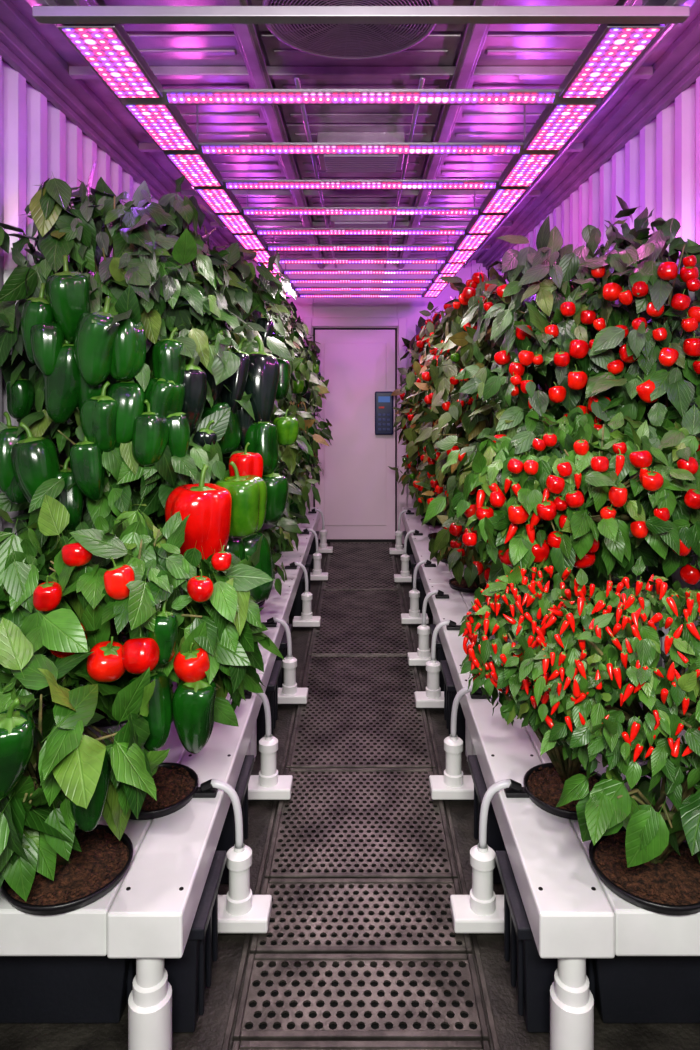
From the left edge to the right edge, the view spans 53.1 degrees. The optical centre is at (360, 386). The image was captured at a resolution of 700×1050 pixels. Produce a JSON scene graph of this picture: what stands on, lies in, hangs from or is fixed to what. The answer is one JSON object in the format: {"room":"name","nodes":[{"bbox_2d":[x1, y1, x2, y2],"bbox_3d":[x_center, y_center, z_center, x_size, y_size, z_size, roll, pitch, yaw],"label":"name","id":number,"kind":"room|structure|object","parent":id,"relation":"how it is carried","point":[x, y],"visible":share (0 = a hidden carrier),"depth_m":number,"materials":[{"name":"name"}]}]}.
{"room":"indoor vertical farm","nodes":[
{"label":"indoor vertical farm","id":0,"kind":"room"},
{"bbox_2d":[0,56,210,574],"bbox_3d":[-1.215,0.150,2.800,0.080,2.640,7.400,0,0,0],"label":"wall","id":1,"kind":"structure","parent":0,"point":[38,141],"depth_m":2.55,"materials":[{"name":"metal"}]},
{"bbox_2d":[0,0,230,251],"bbox_3d":[-1.147,-1.125,2.800,0.175,0.090,7.400,0,0,0],"label":"trim","id":2,"kind":"structure","parent":1,"relation":"attached to","point":[22,46],"depth_m":2.74,"materials":[{"name":"metal"}]},
{"bbox_2d":[0,542,699,1049],"bbox_3d":[0.000,1.490,2.850,2.520,0.080,7.500,0,0,0],"label":"floor","id":3,"kind":"structure","parent":0,"point":[210,1029],"depth_m":1.65,"materials":[{"name":"metal"}]},
{"bbox_2d":[0,955,135,1022],"bbox_3d":[-0.752,1.326,1.810,0.495,0.244,0.530,0,0,0],"label":"tub","id":4,"kind":"object","parent":3,"relation":"on","point":[33,989],"visible":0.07,"depth_m":1.58,"materials":[{"name":"plastic"}]},
{"bbox_2d":[0,674,263,1049],"bbox_3d":[-0.755,1.269,2.062,0.770,0.361,1.228,0,0,0],"label":"bench","id":5,"kind":"object","parent":3,"relation":"on","point":[148,916],"visible":0.46,"depth_m":1.49,"materials":[{"name":"white plastic"}]},
{"bbox_2d":[0,617,169,914],"bbox_3d":[-0.729,0.791,1.541,0.627,0.596,0.538,0,0,0],"label":"plant","id":6,"kind":"object","parent":5,"relation":"on","point":[62,777],"visible":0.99,"depth_m":1.44,"materials":[{"name":"green plant"}]},
{"bbox_2d":[0,680,213,955],"bbox_3d":[-0.835,1.141,2.068,0.610,0.097,1.216,0,0,0],"label":"tray","id":7,"kind":"object","parent":5,"relation":"on","point":[87,930],"depth_m":1.46,"materials":[{"name":"white plastic"}]},
{"bbox_2d":[0,161,254,726],"bbox_3d":[-0.753,0.189,2.363,0.807,1.799,1.013,0,0,0],"label":"plant","id":8,"kind":"object","parent":5,"relation":"on","point":[145,307],"visible":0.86,"depth_m":2.05,"materials":[{"name":"green plant"}]},
{"bbox_2d":[0,494,283,819],"bbox_3d":[-0.665,0.688,1.807,0.916,0.802,0.652,0,0,0],"label":"plant","id":9,"kind":"object","parent":5,"relation":"on","point":[132,613],"visible":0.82,"depth_m":1.66,"materials":[{"name":"green plant"}]},
{"bbox_2d":[164,851,226,1031],"bbox_3d":[-0.405,1.323,1.680,0.116,0.250,0.264,0,0,0],"label":"water tank","id":10,"kind":"object","parent":3,"relation":"on","point":[189,975],"visible":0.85,"depth_m":1.57,"materials":[{"name":"plastic"}]},
{"bbox_2d":[216,755,253,883],"bbox_3d":[-0.405,1.323,2.150,0.116,0.250,0.264,0,0,0],"label":"crate","id":11,"kind":"object","parent":3,"relation":"on","point":[226,841],"visible":0.42,"depth_m":2.06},
{"bbox_2d":[257,660,281,744],"bbox_3d":[-0.405,1.323,2.940,0.116,0.250,0.264,0,0,0],"label":"crate","id":12,"kind":"object","parent":3,"relation":"on","point":[271,692],"visible":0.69,"depth_m":2.85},
{"bbox_2d":[250,584,293,761],"bbox_3d":[-0.755,1.269,3.282,0.770,0.361,1.228,0,0,0],"label":"bench","id":13,"kind":"object","parent":3,"relation":"on","point":[276,605],"visible":0.1,"depth_m":3.30,"materials":[{"name":"white plastic"}]},
{"bbox_2d":[133,289,307,606],"bbox_3d":[-0.706,0.210,3.526,0.866,1.757,0.957,0,0,0],"label":"plant","id":14,"kind":"object","parent":13,"relation":"on","point":[279,329],"visible":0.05,"depth_m":3.47,"materials":[{"name":"green plant"}]},
{"bbox_2d":[128,225,313,613],"bbox_3d":[-0.582,0.189,2.733,1.012,1.800,1.370,0,0,-44],"label":"plant","id":15,"kind":"object","parent":13,"relation":"on","point":[236,510],"visible":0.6,"depth_m":2.36,"materials":[{"name":"green plant"}]},
{"bbox_2d":[222,544,328,1049],"bbox_3d":[-0.297,1.446,3.575,0.014,0.008,5.750,0,0,0],"label":"rail","id":16,"kind":"object","parent":3,"relation":"on","point":[231,1017],"visible":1,"depth_m":2.09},
{"bbox_2d":[273,537,309,623],"bbox_3d":[-0.755,1.269,4.502,0.770,0.361,1.228,0,0,0],"label":"bench","id":17,"kind":"object","parent":3,"relation":"on","point":[294,576],"visible":0.2,"depth_m":4.40,"materials":[{"name":"white plastic"}]},
{"bbox_2d":[267,300,320,573],"bbox_3d":[-0.703,0.184,4.121,0.907,1.810,0.924,0,0,-12],"label":"plant","id":18,"kind":"object","parent":17,"relation":"on","point":[296,504],"visible":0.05,"depth_m":4.06,"materials":[{"name":"green plant"}]},
{"bbox_2d":[274,291,330,551],"bbox_3d":[-0.711,0.185,4.652,0.931,1.808,0.910,0,0,30],"label":"plant","id":19,"kind":"object","parent":17,"relation":"on","point":[321,388],"visible":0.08,"depth_m":4.67,"materials":[{"name":"green plant"}]},
{"bbox_2d":[290,567,308,616],"bbox_3d":[-0.405,1.323,4.520,0.116,0.250,0.264,0,0,0],"label":"crate","id":20,"kind":"object","parent":3,"relation":"on","point":[296,609],"visible":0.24,"depth_m":4.41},
{"bbox_2d":[297,507,319,547],"bbox_3d":[-0.755,1.269,5.737,0.770,0.361,1.258,0,0,0],"label":"bench","id":21,"kind":"object","parent":3,"relation":"on","point":[313,518],"visible":0.16,"depth_m":5.59,"materials":[{"name":"white plastic"}]},
{"bbox_2d":[279,316,325,527],"bbox_3d":[-0.711,0.194,5.330,0.888,1.791,0.963,0,0,0],"label":"plant","id":22,"kind":"object","parent":21,"relation":"on","point":[305,404],"visible":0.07,"depth_m":5.24,"materials":[{"name":"green plant"}]},
{"bbox_2d":[288,313,332,485],"bbox_3d":[-0.684,0.196,5.910,0.934,1.785,0.962,0,0,0],"label":"plant","id":23,"kind":"object","parent":21,"relation":"on","point":[323,425],"visible":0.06,"depth_m":5.91,"materials":[{"name":"green plant"}]},
{"bbox_2d":[308,589,412,654],"bbox_3d":[0.000,1.438,4.346,0.566,0.021,1.201,0,0,0],"label":"floor grate","id":24,"kind":"object","parent":3,"relation":"on","point":[353,621],"visible":0.99,"depth_m":4.24,"materials":[{"name":"metal"}]},
{"bbox_2d":[285,562,320,626],"bbox_3d":[-0.349,1.237,4.200,0.212,0.377,0.096,0,0,0],"label":"pipe","id":25,"kind":"object","parent":24,"relation":"on","point":[306,619],"visible":1,"depth_m":4.18,"materials":[{"name":"white plastic"}]},
{"bbox_2d":[401,560,435,623],"bbox_3d":[0.349,1.237,4.250,0.212,0.377,0.096,0,0,0],"label":"pipe","id":26,"kind":"object","parent":24,"relation":"on","point":[414,616],"visible":1,"depth_m":4.23,"materials":[{"name":"white plastic"}]},
{"bbox_2d":[233,954,488,1041],"bbox_3d":[0.000,1.438,1.653,0.566,0.021,0.226,0,0,0],"label":"floor grate","id":27,"kind":"object","parent":3,"relation":"on","point":[284,997],"visible":0.99,"depth_m":1.65,"materials":[{"name":"metal"}]},
{"bbox_2d":[264,768,457,878],"bbox_3d":[0.000,1.438,2.336,0.566,0.021,0.581,0,0,0],"label":"floor grate","id":28,"kind":"object","parent":3,"relation":"on","point":[335,822],"visible":0.97,"depth_m":2.27,"materials":[{"name":"metal"}]},
{"bbox_2d":[231,689,292,799],"bbox_3d":[-0.349,1.237,2.460,0.212,0.377,0.096,0,0,0],"label":"pipe","id":29,"kind":"object","parent":28,"relation":"on","point":[268,785],"visible":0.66,"depth_m":2.44,"materials":[{"name":"white plastic"}]},
{"bbox_2d":[429,685,490,799],"bbox_3d":[0.349,1.237,2.460,0.212,0.377,0.096,0,0,0],"label":"pipe","id":30,"kind":"object","parent":28,"relation":"on","point":[453,785],"visible":0.8,"depth_m":2.44,"materials":[{"name":"white plastic"}]},
{"bbox_2d":[250,878,471,953],"bbox_3d":[0.000,1.438,1.905,0.566,0.021,0.261,0,0,0],"label":"floor grate","id":31,"kind":"object","parent":3,"relation":"on","point":[308,915],"visible":0.97,"depth_m":1.89,"materials":[{"name":"metal"}]},
{"bbox_2d":[190,779,271,932],"bbox_3d":[-0.349,1.237,1.870,0.212,0.377,0.096,0,0,0],"label":"pipe","id":32,"kind":"object","parent":31,"relation":"on","point":[239,911],"visible":0.94,"depth_m":1.85,"materials":[{"name":"white plastic"}]},
{"bbox_2d":[450,779,529,932],"bbox_3d":[0.349,1.237,1.870,0.212,0.377,0.096,0,0,0],"label":"pipe","id":33,"kind":"object","parent":31,"relation":"on","point":[481,911],"visible":0.96,"depth_m":1.85,"materials":[{"name":"white plastic"}]},
{"bbox_2d":[286,655,435,767],"bbox_3d":[0.000,1.438,3.186,0.566,0.021,1.101,0,0,0],"label":"floor grate","id":34,"kind":"object","parent":3,"relation":"on","point":[360,711],"visible":0.98,"depth_m":3.03,"materials":[{"name":"metal"}]},
{"bbox_2d":[262,617,307,703],"bbox_3d":[-0.349,1.237,3.190,0.212,0.377,0.096,0,0,0],"label":"pipe","id":35,"kind":"object","parent":34,"relation":"on","point":[289,693],"visible":0.91,"depth_m":3.17,"materials":[{"name":"white plastic"}]},
{"bbox_2d":[407,590,448,665],"bbox_3d":[0.349,1.237,3.620,0.212,0.377,0.096,0,0,0],"label":"pipe","id":36,"kind":"object","parent":34,"relation":"on","point":[423,654],"visible":0.94,"depth_m":3.60,"materials":[{"name":"white plastic"}]},
{"bbox_2d":[414,620,460,707],"bbox_3d":[0.349,1.237,3.150,0.212,0.377,0.096,0,0,0],"label":"pipe","id":37,"kind":"object","parent":34,"relation":"on","point":[433,697],"visible":0.94,"depth_m":3.13,"materials":[{"name":"white plastic"}]},
{"bbox_2d":[321,542,400,588],"bbox_3d":[0.000,1.438,5.700,0.566,0.021,1.491,0,0,0],"label":"floor grate","id":38,"kind":"object","parent":3,"relation":"on","point":[351,565],"visible":1,"depth_m":5.58,"materials":[{"name":"metal"}]},
{"bbox_2d":[300,528,328,579],"bbox_3d":[-0.349,1.237,5.200,0.212,0.377,0.096,0,0,0],"label":"pipe","id":39,"kind":"object","parent":38,"relation":"on","point":[317,574],"visible":0.95,"depth_m":5.18,"materials":[{"name":"white plastic"}]},
{"bbox_2d":[308,508,332,552],"bbox_3d":[-0.349,1.237,6.050,0.212,0.377,0.096,0,0,0],"label":"pipe","id":40,"kind":"object","parent":38,"relation":"on","point":[323,548],"visible":0.95,"depth_m":6.03,"materials":[{"name":"white plastic"}]},
{"bbox_2d":[394,529,422,581],"bbox_3d":[0.349,1.237,5.150,0.212,0.377,0.096,0,0,0],"label":"pipe","id":41,"kind":"object","parent":38,"relation":"on","point":[405,576],"visible":0.93,"depth_m":5.13,"materials":[{"name":"white plastic"}]},
{"bbox_2d":[231,1041,490,1049],"bbox_3d":[0.000,1.438,1.115,0.560,0.021,0.831,0,0,0],"label":"floor grate","id":42,"kind":"object","parent":3,"relation":"on","point":[237,1045],"visible":1,"depth_m":1.52,"materials":[{"name":"metal"}]},
{"bbox_2d":[402,507,442,547],"bbox_3d":[0.755,1.269,5.737,0.770,0.361,1.258,0,0,0],"label":"bench","id":43,"kind":"object","parent":3,"relation":"on","point":[411,521],"visible":0.22,"depth_m":5.52,"materials":[{"name":"white plastic"}]},
{"bbox_2d":[392,322,441,524],"bbox_3d":[0.692,0.253,5.615,0.889,1.671,0.910,0,0,0],"label":"plant","id":44,"kind":"object","parent":43,"relation":"on","point":[400,419],"visible":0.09,"depth_m":5.55,"materials":[{"name":"green plant"}]},
{"bbox_2d":[388,316,447,515],"bbox_3d":[0.708,0.224,5.988,0.914,1.730,0.838,0,0,-5],"label":"plant","id":45,"kind":"object","parent":43,"relation":"on","point":[421,322],"visible":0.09,"depth_m":5.98,"materials":[{"name":"green plant"}]},
{"bbox_2d":[423,515,442,532],"bbox_3d":[0.835,1.141,5.743,0.610,0.097,1.246,0,0,0],"label":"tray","id":46,"kind":"object","parent":43,"relation":"on","point":[430,529],"depth_m":5.41,"materials":[{"name":"white plastic"}]},
{"bbox_2d":[430,624,446,690],"bbox_3d":[0.405,1.323,3.410,0.116,0.250,0.264,0,0,0],"label":"crate","id":47,"kind":"object","parent":3,"relation":"on","point":[440,655],"visible":0.18,"depth_m":3.30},
{"bbox_2d":[393,544,499,1049],"bbox_3d":[0.297,1.446,3.575,0.014,0.008,5.750,0,0,0],"label":"rail","id":48,"kind":"object","parent":3,"relation":"on","point":[490,1017],"visible":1,"depth_m":2.07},
{"bbox_2d":[440,660,464,744],"bbox_3d":[0.405,1.323,2.940,0.116,0.250,0.264,0,0,0],"label":"crate","id":49,"kind":"object","parent":3,"relation":"on","point":[450,692],"visible":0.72,"depth_m":2.85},
{"bbox_2d":[412,537,552,623],"bbox_3d":[0.755,1.269,4.502,0.770,0.361,1.228,0,0,0],"label":"bench","id":50,"kind":"object","parent":3,"relation":"on","point":[440,574],"visible":0.23,"depth_m":4.24,"materials":[{"name":"white plastic"}]},
{"bbox_2d":[400,296,461,539],"bbox_3d":[0.705,0.206,4.993,0.854,1.766,0.923,0,0,0],"label":"plant","id":51,"kind":"object","parent":50,"relation":"on","point":[413,450],"visible":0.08,"depth_m":4.99,"materials":[{"name":"green plant"}]},
{"bbox_2d":[403,295,537,563],"bbox_3d":[0.703,0.242,4.430,0.856,1.695,0.889,0,0,0],"label":"plant","id":52,"kind":"object","parent":50,"relation":"on","point":[429,470],"visible":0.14,"depth_m":4.39,"materials":[{"name":"green plant"}]},
{"bbox_2d":[446,560,552,583],"bbox_3d":[0.835,1.141,4.508,0.610,0.097,1.216,0,0,0],"label":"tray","id":53,"kind":"object","parent":50,"relation":"on","point":[450,573],"depth_m":4.15,"materials":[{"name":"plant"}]},
{"bbox_2d":[468,755,505,883],"bbox_3d":[0.405,1.323,2.150,0.116,0.250,0.264,0,0,0],"label":"crate","id":54,"kind":"object","parent":3,"relation":"on","point":[495,841],"visible":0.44,"depth_m":2.06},
{"bbox_2d":[428,584,586,761],"bbox_3d":[0.755,1.269,3.282,0.770,0.361,1.228,0,0,0],"label":"bench","id":55,"kind":"object","parent":3,"relation":"on","point":[454,608],"visible":0.17,"depth_m":3.28,"materials":[{"name":"white plastic"}]},
{"bbox_2d":[407,275,550,592],"bbox_3d":[0.693,0.228,3.827,0.891,1.723,0.968,0,0,0],"label":"plant","id":56,"kind":"object","parent":55,"relation":"on","point":[427,435],"visible":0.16,"depth_m":3.77,"materials":[{"name":"green plant"}]},
{"bbox_2d":[418,260,594,629],"bbox_3d":[0.712,0.247,3.233,0.909,1.684,0.928,0,0,18],"label":"plant","id":57,"kind":"object","parent":55,"relation":"on","point":[460,345],"visible":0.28,"depth_m":3.08,"materials":[{"name":"green plant"}]},
{"bbox_2d":[459,584,586,659],"bbox_3d":[0.835,1.141,3.288,0.610,0.097,1.216,0,0,0],"label":"tray","id":58,"kind":"object","parent":55,"relation":"on","point":[466,598],"depth_m":3.55,"materials":[{"name":"plant"}]},
{"bbox_2d":[495,851,557,1031],"bbox_3d":[0.405,1.323,1.680,0.116,0.250,0.264,0,0,0],"label":"water tank","id":59,"kind":"object","parent":3,"relation":"on","point":[532,975],"visible":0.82,"depth_m":1.57,"materials":[{"name":"plastic"}]},
{"bbox_2d":[458,674,699,1049],"bbox_3d":[0.755,1.269,2.062,0.770,0.361,1.228,0,0,0],"label":"bench","id":60,"kind":"object","parent":3,"relation":"on","point":[573,916],"visible":0.54,"depth_m":1.51,"materials":[{"name":"white plastic"}]},
{"bbox_2d":[458,558,640,819],"bbox_3d":[0.509,0.768,1.843,0.512,0.642,0.482,0,0,0],"label":"plant","id":61,"kind":"object","parent":60,"relation":"on","point":[546,781],"visible":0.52,"depth_m":1.78,"materials":[{"name":"green plant"}]},
{"bbox_2d":[424,405,699,758],"bbox_3d":[0.683,0.570,2.121,0.982,1.039,0.702,0,0,14],"label":"plant","id":62,"kind":"object","parent":60,"relation":"on","point":[653,515],"visible":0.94,"depth_m":1.93,"materials":[{"name":"green plant"}]},
{"bbox_2d":[453,195,699,643],"bbox_3d":[0.754,0.208,2.560,0.827,1.762,1.101,0,0,0],"label":"plant","id":63,"kind":"object","parent":60,"relation":"on","point":[626,358],"visible":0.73,"depth_m":2.35,"materials":[{"name":"green plant"}]},
{"bbox_2d":[504,556,699,914],"bbox_3d":[0.726,0.752,1.616,0.797,0.674,0.544,0,0,-18],"label":"plant","id":64,"kind":"object","parent":60,"relation":"on","point":[669,883],"visible":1,"depth_m":1.49,"materials":[{"name":"green plant"}]},
{"bbox_2d":[509,677,699,955],"bbox_3d":[0.835,1.141,2.068,0.610,0.097,1.216,0,0,0],"label":"tray","id":65,"kind":"object","parent":60,"relation":"on","point":[634,930],"depth_m":1.46,"materials":[{"name":"white plastic"}]},
{"bbox_2d":[555,761,699,867],"bbox_3d":[0.707,0.924,1.516,0.573,0.330,0.351,0,0,0],"label":"plant","id":66,"kind":"object","parent":60,"relation":"on","point":[646,817],"visible":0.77,"depth_m":1.44,"materials":[{"name":"green plant"}]},
{"bbox_2d":[586,955,699,1022],"bbox_3d":[0.752,1.326,1.810,0.495,0.244,0.530,0,0,0],"label":"tub","id":67,"kind":"object","parent":3,"relation":"on","point":[624,989],"visible":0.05,"depth_m":1.58,"materials":[{"name":"plastic"}]},
{"bbox_2d":[10,0,699,260],"bbox_3d":[0.000,-1.188,2.850,2.520,0.084,7.500,0,0,0],"label":"ceiling","id":68,"kind":"structure","parent":0,"point":[159,44],"depth_m":2.90,"materials":[{"name":"metal"}]},
{"bbox_2d":[223,0,324,268],"bbox_3d":[-0.365,-1.109,3.350,0.068,0.021,6.300,0,0,0],"label":"trim","id":69,"kind":"structure","parent":68,"relation":"attached to","point":[245,34],"depth_m":2.60,"materials":[{"name":"metal"}]},
{"bbox_2d":[294,75,336,267],"bbox_3d":[-0.230,-1.105,4.470,0.020,0.019,3.940,0,0,0],"label":"conduit","id":70,"kind":"object","parent":68,"relation":"attached to","point":[296,77],"visible":0.78,"depth_m":3.13,"materials":[{"name":"metal"}]},
{"bbox_2d":[262,0,438,59],"bbox_3d":[-0.030,-1.113,2.030,0.508,0.095,0.508,0,0,0],"label":"ceiling vent","id":71,"kind":"object","parent":68,"relation":"in","point":[334,41],"visible":0.55,"depth_m":2.15,"materials":[{"name":"grey metal"}]},
{"bbox_2d":[26,0,695,297],"bbox_3d":[0.000,-0.952,3.705,1.376,0.416,4.650,0,0,0],"label":"light frame","id":72,"kind":"object","parent":68,"relation":"hanging from","point":[55,12],"visible":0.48,"depth_m":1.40,"materials":[{"name":"metal"}]},
{"bbox_2d":[57,24,162,96],"bbox_3d":[-0.568,-0.761,1.620,0.120,0.042,0.352,0,0,0],"label":"panel","id":73,"kind":"object","parent":72,"relation":"attached to","point":[108,49],"visible":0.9,"depth_m":1.58,"materials":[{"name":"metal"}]},
{"bbox_2d":[123,105,197,149],"bbox_3d":[-0.568,-0.761,2.014,0.120,0.042,0.352,0,0,0],"label":"panel","id":74,"kind":"object","parent":72,"relation":"attached to","point":[165,125],"visible":0.77,"depth_m":1.99,"materials":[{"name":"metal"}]},
{"bbox_2d":[165,155,222,185],"bbox_3d":[-0.568,-0.761,2.408,0.120,0.042,0.352,0,0,0],"label":"panel","id":75,"kind":"object","parent":72,"relation":"attached to","point":[198,170],"visible":0.73,"depth_m":2.39,"materials":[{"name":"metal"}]},
{"bbox_2d":[195,190,241,212],"bbox_3d":[-0.568,-0.761,2.802,0.120,0.042,0.352,0,0,0],"label":"panel","id":76,"kind":"object","parent":72,"relation":"attached to","point":[218,201],"visible":0.66,"depth_m":2.79,"materials":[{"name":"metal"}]},
{"bbox_2d":[216,215,254,232],"bbox_3d":[-0.568,-0.761,3.196,0.120,0.042,0.352,0,0,0],"label":"panel","id":77,"kind":"object","parent":72,"relation":"attached to","point":[233,223],"visible":0.69,"depth_m":3.19,"materials":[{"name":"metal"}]},
{"bbox_2d":[232,234,266,248],"bbox_3d":[-0.568,-0.761,3.590,0.120,0.042,0.352,0,0,0],"label":"panel","id":78,"kind":"object","parent":72,"relation":"attached to","point":[246,241],"visible":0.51,"depth_m":3.59,"materials":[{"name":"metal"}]},
{"bbox_2d":[120,89,601,104],"bbox_3d":[0.000,-0.753,1.817,1.250,0.026,0.036,0,0,0],"label":"led light bar","id":79,"kind":"object","parent":72,"relation":"attached to","point":[170,96],"visible":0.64,"depth_m":1.81,"materials":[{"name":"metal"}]},
{"bbox_2d":[163,142,558,154],"bbox_3d":[0.000,-0.753,2.211,1.250,0.026,0.036,0,0,0],"label":"led light bar","id":80,"kind":"object","parent":72,"relation":"attached to","point":[204,148],"visible":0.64,"depth_m":2.20,"materials":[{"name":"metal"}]},
{"bbox_2d":[193,180,528,189],"bbox_3d":[0.000,-0.753,2.605,1.250,0.026,0.036,0,0,0],"label":"led light bar","id":81,"kind":"object","parent":72,"relation":"attached to","point":[227,184],"visible":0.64,"depth_m":2.60,"materials":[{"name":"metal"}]},
{"bbox_2d":[215,207,506,214],"bbox_3d":[0.000,-0.753,2.999,1.250,0.026,0.036,0,0,0],"label":"led light bar","id":82,"kind":"object","parent":72,"relation":"attached to","point":[245,210],"visible":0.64,"depth_m":2.99,"materials":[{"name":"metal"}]},
{"bbox_2d":[232,228,489,234],"bbox_3d":[0.000,-0.753,3.393,1.250,0.026,0.036,0,0,0],"label":"led light bar","id":83,"kind":"object","parent":72,"relation":"attached to","point":[258,231],"visible":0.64,"depth_m":3.38,"materials":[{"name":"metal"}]},
{"bbox_2d":[257,258,464,263],"bbox_3d":[0.000,-0.753,4.181,1.250,0.026,0.036,0,0,0],"label":"led light bar","id":84,"kind":"object","parent":72,"relation":"attached to","point":[282,260],"visible":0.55,"depth_m":4.17,"materials":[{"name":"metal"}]},
{"bbox_2d":[298,294,423,296],"bbox_3d":[0.000,-0.753,5.757,1.250,0.026,0.036,0,0,0],"label":"led light bar","id":85,"kind":"object","parent":72,"relation":"attached to","point":[300,295],"visible":0.55,"depth_m":5.75,"materials":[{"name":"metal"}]},
{"bbox_2d":[248,245,475,250],"bbox_3d":[0.000,-0.753,3.787,1.250,0.026,0.036,0,0,0],"label":"led light bar","id":86,"kind":"object","parent":72,"relation":"attached to","point":[269,247],"visible":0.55,"depth_m":3.78,"materials":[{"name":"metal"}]},
{"bbox_2d":[272,269,455,273],"bbox_3d":[0.000,-0.753,4.575,1.250,0.026,0.036,0,0,0],"label":"led light bar","id":87,"kind":"object","parent":72,"relation":"attached to","point":[285,271],"visible":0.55,"depth_m":4.56,"materials":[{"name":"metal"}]},
{"bbox_2d":[294,287,441,290],"bbox_3d":[0.000,-0.753,5.363,1.250,0.026,0.036,0,0,0],"label":"led light bar","id":88,"kind":"object","parent":72,"relation":"attached to","point":[295,288],"visible":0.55,"depth_m":5.36,"materials":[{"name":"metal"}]},
{"bbox_2d":[289,279,448,282],"bbox_3d":[0.000,-0.753,4.969,1.250,0.026,0.036,0,0,0],"label":"led light bar","id":89,"kind":"object","parent":72,"relation":"attached to","point":[291,280],"visible":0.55,"depth_m":4.96,"materials":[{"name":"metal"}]},
{"bbox_2d":[455,234,489,248],"bbox_3d":[0.568,-0.761,3.590,0.120,0.042,0.352,0,0,0],"label":"panel","id":90,"kind":"object","parent":72,"relation":"attached to","point":[464,241],"visible":0.64,"depth_m":3.59,"materials":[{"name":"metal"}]},
{"bbox_2d":[467,215,505,232],"bbox_3d":[0.568,-0.761,3.196,0.120,0.042,0.352,0,0,0],"label":"panel","id":91,"kind":"object","parent":72,"relation":"attached to","point":[478,223],"visible":0.63,"depth_m":3.19,"materials":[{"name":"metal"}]},
{"bbox_2d":[480,190,526,212],"bbox_3d":[0.568,-0.761,2.802,0.120,0.042,0.352,0,0,0],"label":"panel","id":92,"kind":"object","parent":72,"relation":"attached to","point":[497,201],"visible":0.62,"depth_m":2.79,"materials":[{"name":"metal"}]},
{"bbox_2d":[499,155,556,185],"bbox_3d":[0.568,-0.761,2.408,0.120,0.042,0.352,0,0,0],"label":"panel","id":93,"kind":"object","parent":72,"relation":"attached to","point":[522,170],"visible":0.76,"depth_m":2.39,"materials":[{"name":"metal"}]},
{"bbox_2d":[524,105,598,149],"bbox_3d":[0.568,-0.761,2.014,0.120,0.042,0.352,0,0,0],"label":"panel","id":94,"kind":"object","parent":72,"relation":"attached to","point":[556,125],"visible":0.8,"depth_m":1.99,"materials":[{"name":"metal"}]},
{"bbox_2d":[559,24,664,96],"bbox_3d":[0.568,-0.761,1.620,0.120,0.042,0.352,0,0,0],"label":"panel","id":95,"kind":"object","parent":72,"relation":"attached to","point":[613,49],"visible":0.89,"depth_m":1.58,"materials":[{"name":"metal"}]},
{"bbox_2d":[317,132,404,171],"bbox_3d":[0.000,-1.104,3.300,0.400,0.112,0.260,0,0,0],"label":"ceiling vent","id":96,"kind":"object","parent":68,"relation":"in","point":[330,163],"visible":0.77,"depth_m":3.21,"materials":[{"name":"metal"}]},
{"bbox_2d":[330,215,391,227],"bbox_3d":[0.000,-1.104,4.600,0.400,0.112,0.240,0,0,0],"label":"ceiling vent","id":97,"kind":"object","parent":68,"relation":"in","point":[336,221],"visible":0.62,"depth_m":4.49,"materials":[{"name":"metal"}]},
{"bbox_2d":[69,66,652,78],"bbox_3d":[0.000,-1.137,2.532,2.100,0.033,0.040,0,0,0],"label":"trim","id":98,"kind":"structure","parent":68,"relation":"attached to","point":[76,72],"depth_m":2.51,"materials":[{"name":"metal"}]},
{"bbox_2d":[181,190,540,196],"bbox_3d":[0.000,-1.137,4.108,2.100,0.033,0.040,0,0,0],"label":"trim","id":99,"kind":"structure","parent":68,"relation":"attached to","point":[238,193],"depth_m":4.09,"materials":[{"name":"metal"}]},
{"bbox_2d":[210,222,511,226],"bbox_3d":[0.000,-1.137,4.896,2.100,0.033,0.040,0,0,0],"label":"trim","id":100,"kind":"structure","parent":68,"relation":"attached to","point":[212,224],"depth_m":4.88,"materials":[{"name":"metal"}]},
{"bbox_2d":[384,75,424,267],"bbox_3d":[0.220,-1.105,4.470,0.020,0.019,3.940,0,0,0],"label":"conduit","id":101,"kind":"object","parent":68,"relation":"attached to","point":[422,77],"visible":0.78,"depth_m":3.13,"materials":[{"name":"metal"}]},
{"bbox_2d":[397,0,498,268],"bbox_3d":[0.365,-1.109,3.350,0.068,0.021,6.300,0,0,0],"label":"trim","id":102,"kind":"structure","parent":68,"relation":"attached to","point":[476,34],"depth_m":2.60,"materials":[{"name":"metal"}]},
{"bbox_2d":[463,0,697,267],"bbox_3d":[0.950,-1.105,3.270,0.020,0.019,6.340,0,0,0],"label":"conduit","id":103,"kind":"object","parent":68,"relation":"attached to","point":[669,28],"visible":0.95,"depth_m":2.83,"materials":[{"name":"metal"}]},
{"bbox_2d":[247,260,488,529],"bbox_3d":[0.000,0.140,6.525,2.520,2.620,0.150,0,0,0],"label":"wall","id":104,"kind":"structure","parent":0,"point":[409,308],"depth_m":6.50,"materials":[{"name":"paint"}]},
{"bbox_2d":[315,330,394,538],"bbox_3d":[-0.055,0.443,6.529,0.748,1.954,0.042,0,0,0],"label":"door","id":105,"kind":"structure","parent":104,"relation":"in","point":[356,489],"depth_m":6.51,"materials":[{"name":"paint"}]},
{"bbox_2d":[375,391,392,434],"bbox_3d":[0.214,0.241,6.478,0.170,0.400,0.059,0,0,0],"label":"keypad","id":106,"kind":"object","parent":105,"relation":"attached to","point":[383,399],"visible":1,"depth_m":6.46,"materials":[{"name":"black plastic"}]},
{"bbox_2d":[303,318,406,543],"bbox_3d":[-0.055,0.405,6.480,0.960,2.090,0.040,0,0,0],"label":"trim","id":107,"kind":"structure","parent":104,"relation":"attached to","point":[401,323],"depth_m":6.46,"materials":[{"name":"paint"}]},
{"bbox_2d":[488,76,699,679],"bbox_3d":[1.215,0.150,2.800,0.080,2.640,7.400,0,0,0],"label":"wall","id":108,"kind":"structure","parent":0,"point":[658,168],"depth_m":2.88,"materials":[{"name":"metal"}]},
{"bbox_2d":[476,14,699,269],"bbox_3d":[1.147,-1.125,2.800,0.175,0.090,7.400,0,0,0],"label":"trim","id":109,"kind":"structure","parent":108,"relation":"attached to","point":[678,68],"depth_m":3.04,"materials":[{"name":"metal"}]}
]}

